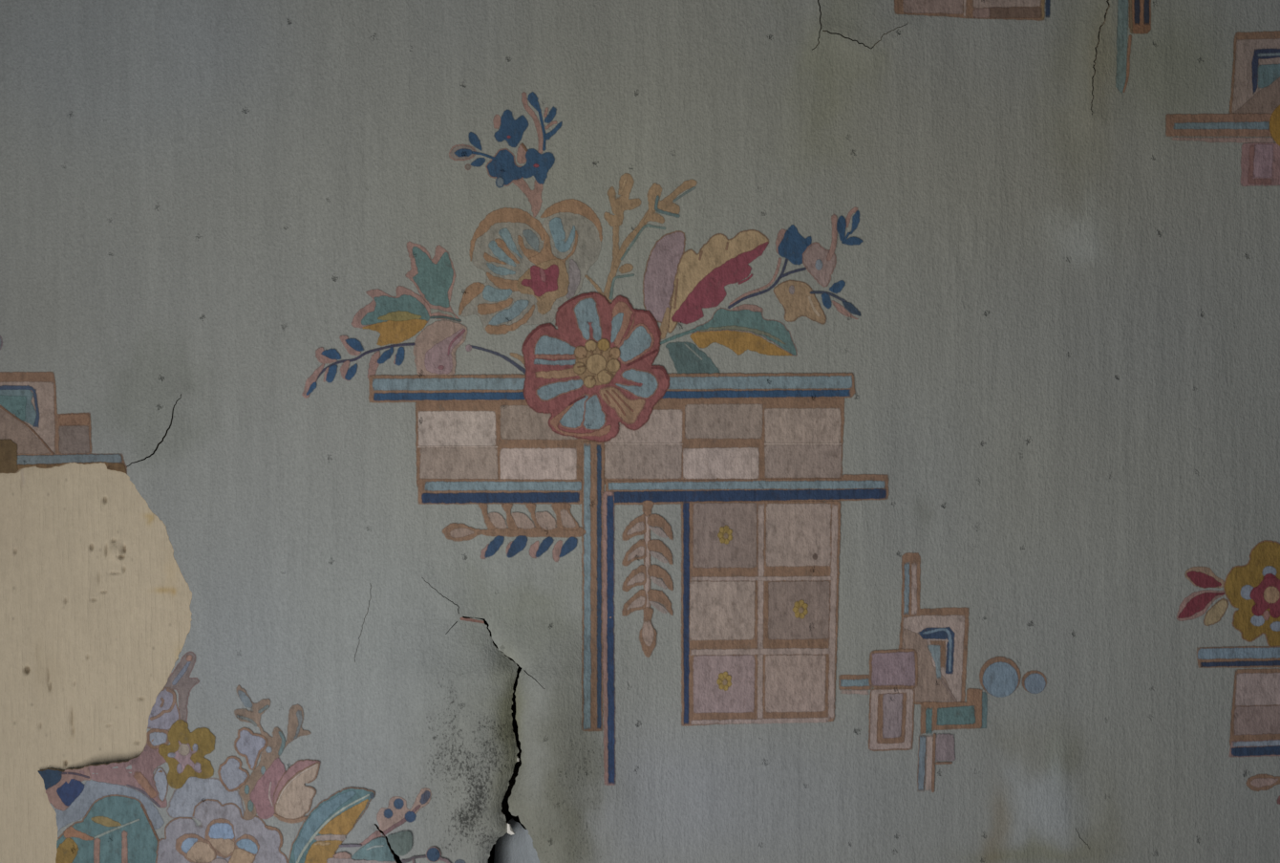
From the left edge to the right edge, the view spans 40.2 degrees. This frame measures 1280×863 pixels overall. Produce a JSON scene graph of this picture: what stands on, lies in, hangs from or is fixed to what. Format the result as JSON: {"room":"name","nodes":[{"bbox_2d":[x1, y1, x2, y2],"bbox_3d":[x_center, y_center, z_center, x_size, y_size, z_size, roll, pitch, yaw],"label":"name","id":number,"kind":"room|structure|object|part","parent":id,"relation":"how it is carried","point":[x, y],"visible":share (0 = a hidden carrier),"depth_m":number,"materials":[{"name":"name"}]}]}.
{"room":"abandoned building interior","nodes":[
{"label":"abandoned building interior","id":0,"kind":"room"},
{"bbox_2d":[0,0,1109,862],"bbox_3d":[0.018,-0.001,1.128,1.680,1.260,0.061,0,0,0],"label":"wall","id":1,"kind":"structure","parent":0,"point":[96,598],"depth_m":1.10,"materials":[{"name":"beige paint"}]},
{"bbox_2d":[0,0,1279,862],"bbox_3d":[0.018,-0.001,1.111,1.656,1.236,0.049,0,0,-1],"label":"wallpaper","id":2,"kind":"object","parent":1,"relation":"attached to","point":[852,452],"visible":1,"depth_m":1.10,"materials":[{"name":"paper"}]},
{"bbox_3d":[-0.396,-0.009,1.097,0.061,0.046,0.002,0,0,0],"label":"panel","id":3,"kind":"part","parent":2,"relation":"part of","materials":[{"name":"paper"}]},
{"bbox_3d":[-0.369,0.218,1.097,0.016,0.013,0.001,0,0,0],"label":"blade","id":4,"kind":"part","parent":2,"relation":"part of","materials":[{"name":"blue paper"}]},
{"bbox_3d":[-0.356,0.226,1.096,0.019,0.018,0.001,0,0,7],"label":"blade","id":5,"kind":"part","parent":2,"relation":"part of","materials":[{"name":"blue paper"}]},
{"bbox_3d":[-0.197,0.248,1.096,0.041,0.048,0.001,0,0,2],"label":"blade","id":6,"kind":"part","parent":2,"relation":"part of","materials":[{"name":"blue paper"}]},
{"bbox_3d":[-0.153,-0.076,1.099,0.044,0.020,0.001,0,0,0],"label":"blade","id":7,"kind":"part","parent":2,"relation":"part of","materials":[{"name":"teal paper"}]},
{"bbox_3d":[-0.130,-0.097,1.099,0.027,0.040,0.001,0,0,0],"label":"blade","id":8,"kind":"part","parent":2,"relation":"part of","materials":[{"name":"teal paper"}]},
{"bbox_3d":[-0.111,-0.175,1.099,0.013,0.006,0.001,0,0,0],"label":"blade","id":9,"kind":"part","parent":2,"relation":"part of","materials":[{"name":"blue paper"}]},
{"bbox_3d":[-0.098,-0.173,1.099,0.017,0.006,0.001,0,0,0],"label":"stem","id":10,"kind":"part","parent":2,"relation":"part of","materials":[{"name":"blue paper"}]},
{"bbox_2d":[507,823,514,834],"bbox_3d":[-0.081,0.249,1.095,0.005,0.007,0.003,0,0,0],"label":"chip","id":11,"kind":"object","parent":2,"relation":"attached to","point":[510,830],"visible":1,"depth_m":1.09,"materials":[{"name":"white paint"}]},
{"bbox_3d":[-0.070,-0.146,1.099,0.020,0.026,0.001,0,0,0],"label":"sprig stem","id":12,"kind":"part","parent":2,"relation":"part of","materials":[{"name":"paper"}]},
{"bbox_3d":[-0.067,-0.194,1.099,0.015,0.040,0.001,0,0,0],"label":"sprig stem","id":13,"kind":"part","parent":2,"relation":"part of","materials":[{"name":"paper"}]},
{"bbox_3d":[-0.061,-0.189,1.099,0.005,0.026,0.001,0,0,0],"label":"stem","id":14,"kind":"part","parent":2,"relation":"part of","materials":[{"name":"paper"}]},
{"bbox_3d":[0.118,-0.084,1.097,0.024,0.008,0.001,0,0,0],"label":"stem","id":15,"kind":"part","parent":2,"relation":"part of","materials":[{"name":"blue paper"}]},
{"bbox_3d":[0.120,-0.121,1.097,0.008,0.031,0.001,0,0,0],"label":"stem","id":16,"kind":"part","parent":2,"relation":"part of","materials":[{"name":"pink paper"}]},
{"bbox_3d":[0.129,-0.121,1.097,0.006,0.008,0.001,0,0,0],"label":"stem","id":17,"kind":"part","parent":2,"relation":"part of","materials":[{"name":"blue paper"}]},
{"bbox_3d":[0.158,0.180,1.097,0.030,0.041,0.001,0,0,0],"label":"frame","id":18,"kind":"part","parent":2,"relation":"part of","materials":[{"name":"paper"}]},
{"bbox_3d":[0.159,0.178,1.097,0.014,0.029,0.001,0,0,0],"label":"panel","id":19,"kind":"part","parent":2,"relation":"part of","materials":[{"name":"paper"}]},
{"bbox_3d":[0.159,0.149,1.097,0.032,0.026,0.001,0,0,0],"label":"lilac panel","id":20,"kind":"part","parent":2,"relation":"part of","materials":[{"name":"paper"}]},
{"bbox_3d":[0.184,0.143,1.098,0.041,0.056,0.001,0,0,0],"label":"panel","id":21,"kind":"part","parent":2,"relation":"part of","materials":[{"name":"paper"}]},
{"bbox_3d":[0.198,0.178,1.098,0.026,0.014,0.001,0,0,0],"label":"teal panel","id":22,"kind":"part","parent":2,"relation":"part of","materials":[{"name":"teal paper"}]},
{"bbox_3d":[0.214,0.175,1.098,0.009,0.024,0.001,0,0,0],"label":"teal frame","id":23,"kind":"part","parent":2,"relation":"part of","materials":[{"name":"teal paper"}]},
{"bbox_3d":[0.352,0.109,1.097,0.030,0.017,0.001,0,0,0],"label":"blade","id":24,"kind":"part","parent":2,"relation":"part of","materials":[{"name":"red paper"}]},
{"bbox_3d":[0.353,0.093,1.097,0.023,0.012,0.001,0,0,0],"label":"blade","id":25,"kind":"part","parent":2,"relation":"part of","materials":[{"name":"red paper"}]},
{"bbox_3d":[0.401,-0.223,1.099,0.061,0.049,0.001,0,0,0],"label":"panel","id":26,"kind":"part","parent":2,"relation":"part of","materials":[{"name":"paper"}]},
{"bbox_3d":[0.389,-0.168,1.099,0.017,0.026,0.001,0,0,0],"label":"pink block frame","id":27,"kind":"part","parent":2,"relation":"part of","materials":[{"name":"pink paper"}]},
{"bbox_3d":[0.391,-0.170,1.099,0.014,0.022,0.001,0,0,0],"label":"pink panel","id":28,"kind":"part","parent":2,"relation":"part of","materials":[{"name":"pink paper"}]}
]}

